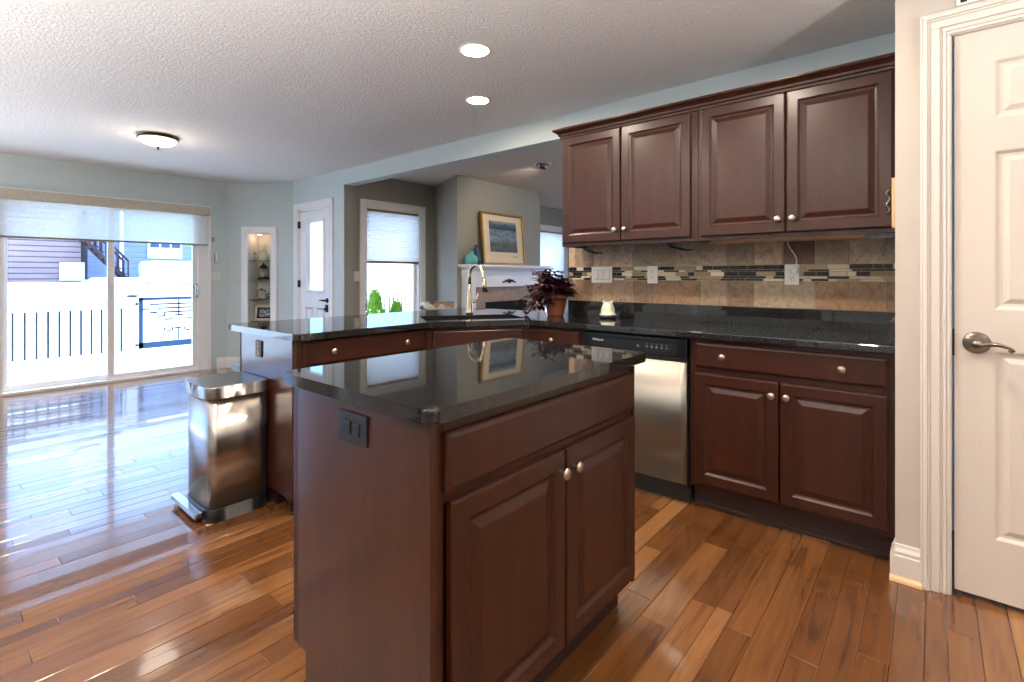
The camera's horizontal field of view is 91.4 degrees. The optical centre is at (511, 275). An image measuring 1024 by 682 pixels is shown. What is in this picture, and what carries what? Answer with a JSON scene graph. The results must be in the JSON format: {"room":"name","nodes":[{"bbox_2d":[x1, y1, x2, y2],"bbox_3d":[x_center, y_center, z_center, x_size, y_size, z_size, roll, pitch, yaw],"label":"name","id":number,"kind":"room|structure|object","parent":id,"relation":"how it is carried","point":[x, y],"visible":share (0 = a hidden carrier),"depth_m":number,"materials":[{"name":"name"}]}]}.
{"room":"kitchen","nodes":[
{"label":"kitchen","id":0,"kind":"room"},
{"bbox_2d":[0,153,226,368],"bbox_3d":[-5.490,-0.007,4.550,0.160,2.415,5.300,0,0,40],"label":"wall","id":1,"kind":"structure","parent":0,"point":[16,171],"depth_m":5.84,"materials":[{"name":"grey paint"}]},
{"bbox_2d":[0,186,210,396],"bbox_3d":[-4.509,0.160,5.672,0.218,2.080,1.940,0,0,40],"label":"door","id":2,"kind":"structure","parent":1,"relation":"in","point":[201,255],"depth_m":5.68,"materials":[{"name":"white paint"}]},
{"bbox_2d":[0,188,210,245],"bbox_3d":[-4.481,-0.615,5.513,0.075,0.481,2.075,0,0,40],"label":"roller blind","id":3,"kind":"object","parent":1,"relation":"attached to","point":[29,214],"visible":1,"depth_m":5.46,"materials":[{"name":"white fabric"}]},
{"bbox_2d":[211,272,219,279],"bbox_3d":[-3.804,0.010,6.421,0.013,0.105,0.100,0,0,40],"label":"light switch","id":4,"kind":"object","parent":1,"relation":"attached to","point":[214,275],"visible":1,"depth_m":6.42,"materials":[{"name":"white plastic"}]},
{"bbox_2d":[214,253,218,262],"bbox_3d":[-3.794,-0.227,6.423,0.026,0.120,0.048,0,0,40],"label":"remote holder","id":5,"kind":"object","parent":1,"relation":"attached to","point":[216,255],"visible":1,"depth_m":6.41,"materials":[{"name":"grey plastic"}]},
{"bbox_2d":[217,357,225,368],"bbox_3d":[-3.759,1.130,6.472,0.016,0.140,0.110,0,0,40],"label":"baseboard","id":6,"kind":"structure","parent":1,"relation":"attached to","point":[221,362],"depth_m":6.46,"materials":[{"name":"white paint"}]},
{"bbox_2d":[227,182,292,356],"bbox_3d":[-3.285,-0.007,6.526,0.876,2.415,0.030,0,0,2],"label":"wall","id":7,"kind":"structure","parent":0,"point":[249,204],"depth_m":6.51,"materials":[{"name":"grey paint"}]},
{"bbox_2d":[226,357,239,367],"bbox_3d":[-3.286,1.130,6.503,0.876,0.140,0.017,0,0,2],"label":"baseboard","id":8,"kind":"structure","parent":7,"relation":"attached to","point":[229,360],"depth_m":6.51,"materials":[{"name":"white paint"}]},
{"bbox_2d":[241,227,276,322],"bbox_3d":[-3.289,0.083,6.499,0.470,1.435,0.065,0,0,2],"label":"trim","id":9,"kind":"structure","parent":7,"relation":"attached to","point":[244,230],"depth_m":6.49,"materials":[{"name":"white paint"}]},
{"bbox_2d":[249,233,269,321],"bbox_3d":[-3.284,0.075,6.641,0.340,1.290,0.260,0,0,2],"label":"wall niche","id":10,"kind":"object","parent":7,"relation":"in","point":[255,240],"visible":0.37,"depth_m":6.72,"materials":[{"name":"paint"}]},
{"bbox_3d":[-3.284,0.318,6.639,0.296,0.006,0.215,0,0,2],"label":"glass shelf","id":11,"kind":"object","parent":10,"relation":"attached to","visible":0},
{"bbox_2d":[257,288,269,298],"bbox_3d":[-3.293,0.243,6.632,0.186,0.144,0.064,0,0,2],"label":"ornament","id":12,"kind":"object","parent":11,"relation":"on","point":[261,289],"visible":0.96,"depth_m":6.63,"materials":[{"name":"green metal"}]},
{"bbox_3d":[-3.285,0.650,6.636,0.260,0.097,0.190,0,0,2],"label":"storage box","id":13,"kind":"object","parent":10,"relation":"in","visible":0},
{"bbox_2d":[254,305,269,320],"bbox_3d":[-3.294,0.498,6.656,0.260,0.205,0.044,0,0,2],"label":"photo frame","id":14,"kind":"object","parent":13,"relation":"on","point":[262,312],"visible":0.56,"depth_m":6.65,"materials":[{"name":"beige wood"}]},
{"bbox_2d":[259,309,269,316],"bbox_3d":[-3.294,0.498,6.653,0.150,0.100,0.016,0,0,2],"label":"photo","id":15,"kind":"object","parent":14,"relation":"attached to","point":[262,312],"depth_m":6.65},
{"bbox_3d":[-3.284,0.055,6.639,0.296,0.006,0.215,0,0,2],"label":"glass shelf","id":16,"kind":"object","parent":10,"relation":"attached to","visible":0},
{"bbox_2d":[257,262,269,278],"bbox_3d":[-3.295,-0.064,6.632,0.124,0.232,0.124,0,0,2],"label":"lantern","id":17,"kind":"object","parent":16,"relation":"on","point":[263,265],"visible":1,"depth_m":6.61,"materials":[{"name":"brown metal"}]},
{"bbox_3d":[-3.284,-0.192,6.639,0.296,0.006,0.215,0,0,2],"label":"glass shelf","id":18,"kind":"object","parent":10,"relation":"attached to","visible":0},
{"bbox_2d":[259,244,267,260],"bbox_3d":[-3.302,-0.308,6.647,0.177,0.226,0.164,0,0,2],"label":"flower vase","id":19,"kind":"object","parent":18,"relation":"on","point":[264,257],"visible":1,"depth_m":6.62,"materials":[{"name":"beige ceramic"}]},
{"bbox_2d":[344,185,353,315],"bbox_3d":[-1.877,0.080,5.767,0.004,2.240,0.126,0,0,40],"label":"wall","id":20,"kind":"structure","parent":0,"point":[348,189],"depth_m":5.76,"materials":[{"name":"beige paint"}]},
{"bbox_2d":[354,179,434,314],"bbox_3d":[-1.489,-0.007,6.418,0.140,2.415,1.370,0,0,40],"label":"wall","id":21,"kind":"structure","parent":0,"point":[388,190],"depth_m":6.41,"materials":[{"name":"beige paint"}]},
{"bbox_2d":[354,271,358,280],"bbox_3d":[-1.830,0.010,5.895,0.013,0.115,0.072,0,0,40],"label":"light switch","id":22,"kind":"object","parent":21,"relation":"attached to","point":[356,273],"visible":0.87,"depth_m":5.89,"materials":[{"name":"white plastic"}]},
{"bbox_2d":[360,198,425,314],"bbox_3d":[-1.524,-0.033,6.343,0.185,1.765,1.000,0,0,40],"label":"window","id":23,"kind":"structure","parent":21,"relation":"in","point":[418,270],"depth_m":6.46,"materials":[{"name":"white paint"}]},
{"bbox_2d":[367,208,418,263],"bbox_3d":[-1.500,-0.479,6.323,0.057,0.658,0.786,0,0,40],"label":"cellular shade","id":24,"kind":"object","parent":23,"relation":"attached to","point":[392,237],"visible":0.96,"depth_m":6.29,"materials":[{"name":"white fabric"}]},
{"bbox_2d":[0,0,894,209],"bbox_3d":[0.238,-1.275,4.013,9.700,0.120,12.050,0,0,40],"label":"ceiling","id":25,"kind":"structure","parent":0,"point":[248,90],"depth_m":2.95,"materials":[{"name":"white paint"}]},
{"bbox_2d":[136,132,178,149],"bbox_3d":[-3.081,-1.152,4.354,0.304,0.126,0.304,0,0,40],"label":"dome light","id":26,"kind":"object","parent":25,"relation":"attached to","point":[159,140],"visible":1,"depth_m":4.27,"materials":[{"name":"white glass"}]},
{"bbox_2d":[459,43,490,57],"bbox_3d":[-0.200,-1.212,2.697,0.176,0.006,0.176,0,0,40],"label":"recessed light","id":27,"kind":"object","parent":25,"relation":"in","point":[473,50],"visible":1,"depth_m":2.69,"materials":[{"name":"white paint"}]},
{"bbox_2d":[465,96,490,104],"bbox_3d":[-0.236,-1.212,3.464,0.176,0.006,0.176,0,0,40],"label":"recessed light","id":28,"kind":"object","parent":25,"relation":"in","point":[475,100],"visible":1,"depth_m":3.46,"materials":[{"name":"white paint"}]},
{"bbox_2d":[534,162,550,169],"bbox_3d":[0.332,-1.196,5.430,0.190,0.103,0.190,0,0,40],"label":"spotlight","id":29,"kind":"object","parent":25,"relation":"attached to","point":[542,165],"visible":0.98,"depth_m":5.39,"materials":[{"name":"white paint"}]},
{"bbox_2d":[435,175,539,307],"bbox_3d":[-0.467,-0.007,6.990,0.890,2.415,1.680,0,0,40],"label":"wall","id":30,"kind":"structure","parent":0,"point":[459,200],"depth_m":6.44,"materials":[{"name":"beige paint"}]},
{"bbox_2d":[0,368,1023,681],"bbox_3d":[0.404,1.200,4.275,9.517,0.003,14.589,0,0,40],"label":"floor","id":31,"kind":"structure","parent":0,"point":[104,577],"depth_m":1.90,"materials":[{"name":"brown wood"}]},
{"bbox_2d":[171,371,267,523],"bbox_3d":[-1.528,0.870,2.612,0.419,0.660,0.322,0,0,40],"label":"trash can","id":32,"kind":"object","parent":31,"relation":"on","point":[228,412],"visible":1,"depth_m":2.49,"materials":[{"name":"silver metal"}]},
{"bbox_2d":[232,363,239,371],"bbox_3d":[-3.363,1.149,6.275,0.256,0.094,0.200,0,0,40],"label":"folded blanket","id":33,"kind":"object","parent":31,"relation":"on","point":[236,366],"visible":0.35,"depth_m":6.20,"materials":[{"name":"white fabric"}]},
{"bbox_2d":[266,486,285,503],"bbox_3d":[-1.308,1.182,2.752,0.255,0.036,0.106,0,0,40],"label":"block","id":34,"kind":"object","parent":31,"relation":"on","point":[272,495],"visible":0.23,"depth_m":2.66,"materials":[{"name":"brown wood"}]},
{"bbox_2d":[240,328,426,514],"bbox_3d":[-1.016,0.760,2.957,0.664,0.879,0.860,0,0,40],"label":"base cabinet","id":35,"kind":"object","parent":31,"relation":"on","point":[279,356],"visible":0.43,"depth_m":2.58,"materials":[{"name":"brown wood"}]},
{"bbox_2d":[255,340,261,356],"bbox_3d":[-1.360,0.392,2.680,0.072,0.088,0.009,0,0,40],"label":"wall outlet","id":36,"kind":"object","parent":35,"relation":"attached to","point":[258,344],"visible":1,"depth_m":2.67,"materials":[{"name":"black plastic"}]},
{"bbox_2d":[294,366,634,681],"bbox_3d":[-0.080,0.753,1.596,0.644,0.893,0.946,0,0,40],"label":"base cabinet","id":37,"kind":"object","parent":31,"relation":"on","point":[488,545],"visible":0.91,"depth_m":1.26,"materials":[{"name":"brown wood"}]},
{"bbox_2d":[339,409,367,447],"bbox_3d":[-0.395,0.377,1.236,0.125,0.075,0.009,0,0,40],"label":"wall outlet","id":38,"kind":"object","parent":37,"relation":"attached to","point":[353,427],"visible":1,"depth_m":1.23,"materials":[{"name":"black plastic"}]},
{"bbox_2d":[343,419,350,433],"bbox_3d":[-0.412,0.377,1.248,0.031,0.033,0.004,0,0,40],"label":"socket","id":39,"kind":"object","parent":38,"relation":"attached to","point":[346,422],"depth_m":1.25,"materials":[{"name":"black plastic"}]},
{"bbox_2d":[352,422,359,437],"bbox_3d":[-0.381,0.377,1.222,0.031,0.033,0.004,0,0,40],"label":"socket","id":40,"kind":"object","parent":38,"relation":"attached to","point":[355,425],"depth_m":1.22,"materials":[{"name":"black plastic"}]},
{"bbox_2d":[283,338,645,423],"bbox_3d":[-0.088,0.291,1.611,0.652,0.032,1.017,0,0,40],"label":"countertop","id":41,"kind":"structure","parent":37,"relation":"on","point":[445,384],"depth_m":1.39,"materials":[{"name":"black stone"}]},
{"bbox_2d":[427,325,527,349],"bbox_3d":[-0.245,0.760,3.319,0.657,0.879,0.352,0,0,-17],"label":"base cabinet","id":42,"kind":"object","parent":31,"relation":"on","point":[439,337],"visible":0.04,"depth_m":3.17,"materials":[{"name":"brown wood"}]},
{"bbox_2d":[458,264,552,311],"bbox_3d":[0.066,0.532,6.581,0.449,1.335,1.720,0,0,40],"label":"fireplace","id":43,"kind":"object","parent":31,"relation":"on","point":[506,284],"visible":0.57,"depth_m":6.57,"materials":[{"name":"white paint"}]},
{"bbox_2d":[465,251,477,263],"bbox_3d":[-0.496,-0.217,6.093,0.160,0.162,0.160,0,0,40],"label":"vase","id":44,"kind":"object","parent":43,"relation":"on","point":[470,258],"visible":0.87,"depth_m":6.03,"materials":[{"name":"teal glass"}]},
{"bbox_2d":[473,245,480,263],"bbox_3d":[-0.444,-0.258,6.223,0.124,0.243,0.124,0,0,40],"label":"vase","id":45,"kind":"object","parent":43,"relation":"on","point":[476,250],"visible":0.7,"depth_m":6.18,"materials":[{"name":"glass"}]},
{"bbox_2d":[479,211,525,265],"bbox_3d":[-0.111,-0.475,6.599,0.096,0.680,0.840,0,0,40],"label":"framed picture","id":46,"kind":"object","parent":43,"relation":"on","point":[502,235],"visible":0.99,"depth_m":6.57,"materials":[{"name":"beige paper"}]},
{"bbox_2d":[489,220,517,252],"bbox_3d":[-0.112,-0.507,6.600,0.038,0.404,0.540,0,0,40],"label":"print","id":47,"kind":"object","parent":46,"relation":"attached to","point":[503,234],"depth_m":6.60},
{"bbox_2d":[458,264,552,271],"bbox_3d":[-0.034,-0.095,6.665,0.189,0.080,1.720,0,0,40],"label":"mantel shelf","id":48,"kind":"object","parent":43,"relation":"attached to","point":[464,267],"depth_m":6.50,"materials":[{"name":"white paint"}]},
{"bbox_2d":[529,325,584,344],"bbox_3d":[0.426,0.760,3.344,0.420,0.879,0.592,0,0,40],"label":"base cabinet","id":49,"kind":"object","parent":31,"relation":"on","point":[538,333],"visible":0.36,"depth_m":3.12,"materials":[{"name":"brown wood"}]},
{"bbox_2d":[583,330,693,502],"bbox_3d":[0.843,0.764,3.006,0.636,0.872,0.572,0,0,40],"label":"dishwasher","id":50,"kind":"object","parent":31,"relation":"on","point":[662,382],"visible":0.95,"depth_m":2.68,"materials":[{"name":"silver metal"}]},
{"bbox_2d":[690,338,894,559],"bbox_3d":[1.409,0.760,2.518,0.847,0.879,0.592,0,0,40],"label":"base cabinet","id":51,"kind":"object","parent":31,"relation":"on","point":[801,440],"visible":0.98,"depth_m":2.28,"materials":[{"name":"brown wood"}]},
{"bbox_2d":[228,300,894,353],"bbox_3d":[0.140,0.252,2.733,3.076,0.136,2.015,0,0,40],"label":"countertop","id":52,"kind":"structure","parent":51,"relation":"on","point":[860,331],"depth_m":2.85,"materials":[{"name":"black stone"}]},
{"bbox_2d":[466,263,487,313],"bbox_3d":[-0.240,0.097,3.707,0.108,0.378,0.225,0,0,-45],"label":"kitchen faucet","id":53,"kind":"object","parent":52,"relation":"on","point":[469,307],"visible":1,"depth_m":3.73,"materials":[{"name":"silver metal"}]},
{"bbox_2d":[515,268,577,315],"bbox_3d":[0.248,0.115,3.575,0.452,0.340,0.367,0,0,11],"label":"potted plant","id":54,"kind":"object","parent":52,"relation":"on","point":[554,292],"visible":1,"depth_m":3.54,"materials":[{"name":"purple plant"}]},
{"bbox_2d":[600,300,615,318],"bbox_3d":[0.643,0.225,3.353,0.111,0.120,0.111,0,0,40],"label":"ceramic crock","id":55,"kind":"object","parent":52,"relation":"on","point":[607,310],"visible":1,"depth_m":3.32,"materials":[{"name":"white ceramic"}]},
{"bbox_3d":[-0.663,0.800,5.538,0.820,0.800,0.740,0,0,-35],"label":"armchair","id":56,"kind":"object","parent":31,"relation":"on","visible":0},
{"bbox_2d":[419,301,457,309],"bbox_3d":[-0.845,0.348,5.767,0.440,0.100,0.160,0,0,-35],"label":"throw cushion","id":57,"kind":"object","parent":56,"relation":"on","point":[431,305],"visible":0.87,"depth_m":5.68,"materials":[{"name":"beige fabric"}]},
{"bbox_2d":[540,207,568,299],"bbox_3d":[0.715,-0.007,9.197,0.140,2.415,3.300,0,0,40],"label":"wall","id":58,"kind":"structure","parent":0,"point":[553,217],"depth_m":9.09,"materials":[{"name":"beige paint"}]},
{"bbox_2d":[540,224,567,312],"bbox_3d":[0.675,-0.028,9.113,0.185,1.755,1.050,0,0,40],"label":"window","id":59,"kind":"structure","parent":58,"relation":"in","point":[550,228],"depth_m":9.41,"materials":[{"name":"white paint"}]},
{"bbox_2d":[540,230,563,272],"bbox_3d":[0.698,-0.424,9.093,0.057,0.748,0.836,0,0,40],"label":"cellular shade","id":60,"kind":"object","parent":59,"relation":"attached to","point":[551,249],"visible":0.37,"depth_m":9.12,"materials":[{"name":"white fabric"}]},
{"bbox_2d":[293,32,953,529],"bbox_3d":[0.508,-0.007,3.760,8.660,2.415,0.130,0,0,40],"label":"wall","id":61,"kind":"structure","parent":0,"point":[538,134],"depth_m":3.97,"materials":[{"name":"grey paint"}]},
{"bbox_2d":[294,197,333,318],"bbox_3d":[-2.417,0.142,6.193,0.930,2.115,0.169,0,0,40],"label":"door","id":62,"kind":"structure","parent":61,"relation":"in","point":[308,303],"depth_m":6.22,"materials":[{"name":"white paint"}]},
{"bbox_2d":[562,111,707,253],"bbox_3d":[0.774,-0.549,3.211,0.923,0.802,0.345,0,0,40],"label":"upper cabinet","id":63,"kind":"object","parent":61,"relation":"attached to","point":[637,183],"depth_m":3.06,"materials":[{"name":"brown wood"}]},
{"bbox_2d":[552,52,894,139],"bbox_3d":[1.102,-0.960,2.943,1.870,0.060,0.354,0,0,40],"label":"crown molding","id":64,"kind":"structure","parent":63,"relation":"attached to","point":[884,62],"depth_m":2.64,"materials":[{"name":"brown wood"}]},
{"bbox_2d":[569,238,894,311],"bbox_3d":[1.178,-0.014,3.105,1.964,0.396,0.010,0,0,40],"label":"backsplash","id":65,"kind":"structure","parent":61,"relation":"attached to","point":[846,274],"depth_m":2.93,"materials":[{"name":"tile"}]},
{"bbox_2d":[592,267,611,282],"bbox_3d":[0.635,-0.005,3.545,0.165,0.115,0.013,0,0,40],"label":"light switch","id":66,"kind":"object","parent":65,"relation":"attached to","point":[599,274],"visible":1,"depth_m":3.54,"materials":[{"name":"white plastic"}]},
{"bbox_2d":[647,266,657,282],"bbox_3d":[0.927,-0.005,3.302,0.072,0.115,0.009,0,0,40],"label":"wall outlet","id":67,"kind":"object","parent":65,"relation":"attached to","point":[652,271],"visible":1,"depth_m":3.30,"materials":[{"name":"white plastic"}]},
{"bbox_2d":[785,264,798,284],"bbox_3d":[1.553,-0.005,2.776,0.072,0.115,0.009,0,0,40],"label":"wall outlet","id":68,"kind":"object","parent":65,"relation":"attached to","point":[791,278],"visible":0.89,"depth_m":2.78,"materials":[{"name":"white plastic"}]},
{"bbox_2d":[789,275,794,280],"bbox_3d":[1.552,0.015,2.774,0.031,0.033,0.004,0,0,40],"label":"socket","id":69,"kind":"object","parent":68,"relation":"attached to","point":[791,277],"depth_m":2.77,"materials":[{"name":"white plastic"}]},
{"bbox_2d":[698,69,894,243],"bbox_3d":[1.471,-0.569,2.624,0.896,0.762,0.345,0,0,40],"label":"upper cabinet","id":70,"kind":"object","parent":61,"relation":"attached to","point":[818,160],"depth_m":2.48,"materials":[{"name":"brown wood"}]},
{"bbox_2d":[787,241,797,272],"bbox_3d":[1.541,-0.106,2.742,0.048,0.187,0.060,0,0,40],"label":"power cord","id":71,"kind":"object","parent":70,"relation":"hanging from","point":[794,270],"visible":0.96,"depth_m":2.73,"materials":[{"name":"white plastic"}]},
{"bbox_2d":[864,233,894,237],"bbox_3d":[1.726,-0.185,2.337,0.129,0.022,0.060,0,0,40],"label":"under-cabinet light","id":72,"kind":"object","parent":70,"relation":"attached to","point":[887,234],"visible":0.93,"depth_m":2.32,"materials":[{"name":"grey metal"}]},
{"bbox_2d":[885,189,890,213],"bbox_3d":[1.686,-0.331,2.243,0.022,0.116,0.012,0,0,40],"label":"hook","id":73,"kind":"object","parent":70,"relation":"attached to","point":[887,190],"visible":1,"depth_m":2.24,"materials":[{"name":"silver metal"}]},
{"bbox_2d":[895,0,1020,548],"bbox_3d":[2.652,-0.007,1.455,2.413,2.415,0.640,0,0,40],"label":"wall","id":74,"kind":"structure","parent":0,"point":[908,13],"depth_m":1.96,"materials":[{"name":"beige paint"}]},
{"bbox_2d":[892,178,894,230],"bbox_3d":[1.620,-0.294,2.113,0.012,0.203,0.240,0,0,40],"label":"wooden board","id":75,"kind":"object","parent":74,"relation":"attached to","point":[893,179],"visible":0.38,"depth_m":2.02,"materials":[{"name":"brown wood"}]},
{"bbox_2d":[890,538,919,581],"bbox_3d":[1.560,1.130,1.977,0.101,0.140,0.066,0,0,40],"label":"baseboard","id":76,"kind":"structure","parent":74,"relation":"attached to","point":[907,558],"depth_m":1.96,"materials":[{"name":"white paint"}]},
{"bbox_2d":[889,573,921,589],"bbox_3d":[1.531,1.191,1.946,0.100,0.018,0.018,0,0,40],"label":"trim","id":77,"kind":"structure","parent":74,"relation":"attached to","point":[892,577],"depth_m":1.94,"materials":[{"name":"brown wood"}]},
{"bbox_2d":[956,0,979,5],"bbox_3d":[1.788,-1.074,1.757,0.340,0.140,0.010,0,0,40],"label":"air vent","id":78,"kind":"object","parent":74,"relation":"in","point":[958,2],"visible":1,"depth_m":1.85,"materials":[{"name":"white paint"}]},
{"bbox_2d":[920,0,1023,608],"bbox_3d":[1.977,0.103,1.643,0.984,2.193,0.180,0,0,40],"label":"door","id":79,"kind":"structure","parent":74,"relation":"in","point":[985,341],"depth_m":1.85,"materials":[{"name":"white paint"}]},
{"label":"outside","id":80,"kind":"structure","parent":0,"visible":0},
{"bbox_2d":[7,356,191,385],"bbox_3d":[-3.493,1.280,6.855,3.270,0.080,14.000,0,0,40],"label":"floor","id":81,"kind":"structure","parent":80,"point":[172,362],"depth_m":6.53,"materials":[{"name":"white"}]},
{"bbox_2d":[7,290,411,369],"bbox_3d":[-4.267,0.785,8.290,0.150,1.030,11.200,0,0,40],"label":"deck railing","id":82,"kind":"object","parent":81,"relation":"on","point":[128,303],"visible":0.39,"depth_m":6.53,"materials":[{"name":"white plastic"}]},
{"bbox_2d":[135,296,191,348],"bbox_3d":[-4.952,0.677,7.433,0.093,0.725,1.073,0,0,40],"label":"gate","id":83,"kind":"object","parent":82,"relation":"attached to","point":[141,345],"visible":0.79,"depth_m":7.30,"materials":[{"name":"blue metal"}]},
{"bbox_2d":[367,289,403,313],"bbox_3d":[-2.200,0.724,8.569,0.797,1.031,1.128,0,0,40],"label":"evergreen shrub","id":84,"kind":"object","parent":81,"relation":"on","point":[375,302],"visible":0.19,"depth_m":8.38,"materials":[{"name":"green plant"}]},
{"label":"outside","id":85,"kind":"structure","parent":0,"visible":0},
{"bbox_2d":[7,266,557,375],"bbox_3d":[-19.879,0.298,29.774,51.250,3.115,100.000,0,0,40],"label":"snow ground","id":86,"kind":"structure","parent":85,"point":[380,278],"depth_m":10.36,"materials":[{"name":"white snow"}]},
{"bbox_2d":[7,238,84,281],"bbox_3d":[-22.843,-2.400,17.895,7.000,6.000,10.600,0,0,40],"label":"house","id":87,"kind":"structure","parent":86,"relation":"on","point":[28,260],"depth_m":19.13,"materials":[{"name":"white"}]},
{"bbox_2d":[80,241,128,277],"bbox_3d":[-16.415,-1.042,20.102,0.839,2.569,1.730,0,0,40],"label":"stair","id":88,"kind":"structure","parent":86,"relation":"on","point":[93,247],"depth_m":20.13,"materials":[{"name":"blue wood"}]},
{"bbox_2d":[88,277,146,284],"bbox_3d":[-15.352,0.240,19.502,1.000,0.320,1.700,0,0,40],"label":"snow mound","id":89,"kind":"object","parent":86,"relation":"on","point":[129,280],"visible":0.91,"depth_m":19.21,"materials":[{"name":"white snow"}]},
{"bbox_2d":[81,241,191,279],"bbox_3d":[-18.708,-3.200,26.699,8.000,7.600,7.500,0,0,40],"label":"house","id":90,"kind":"structure","parent":86,"relation":"on","point":[136,253],"depth_m":22.93,"materials":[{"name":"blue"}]},
{"bbox_2d":[138,261,191,283],"bbox_3d":[-14.428,-0.125,21.534,1.800,0.950,2.400,0,0,40],"label":"tub","id":91,"kind":"object","parent":86,"relation":"on","point":[155,272],"visible":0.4,"depth_m":20.60,"materials":[{"name":"white"}]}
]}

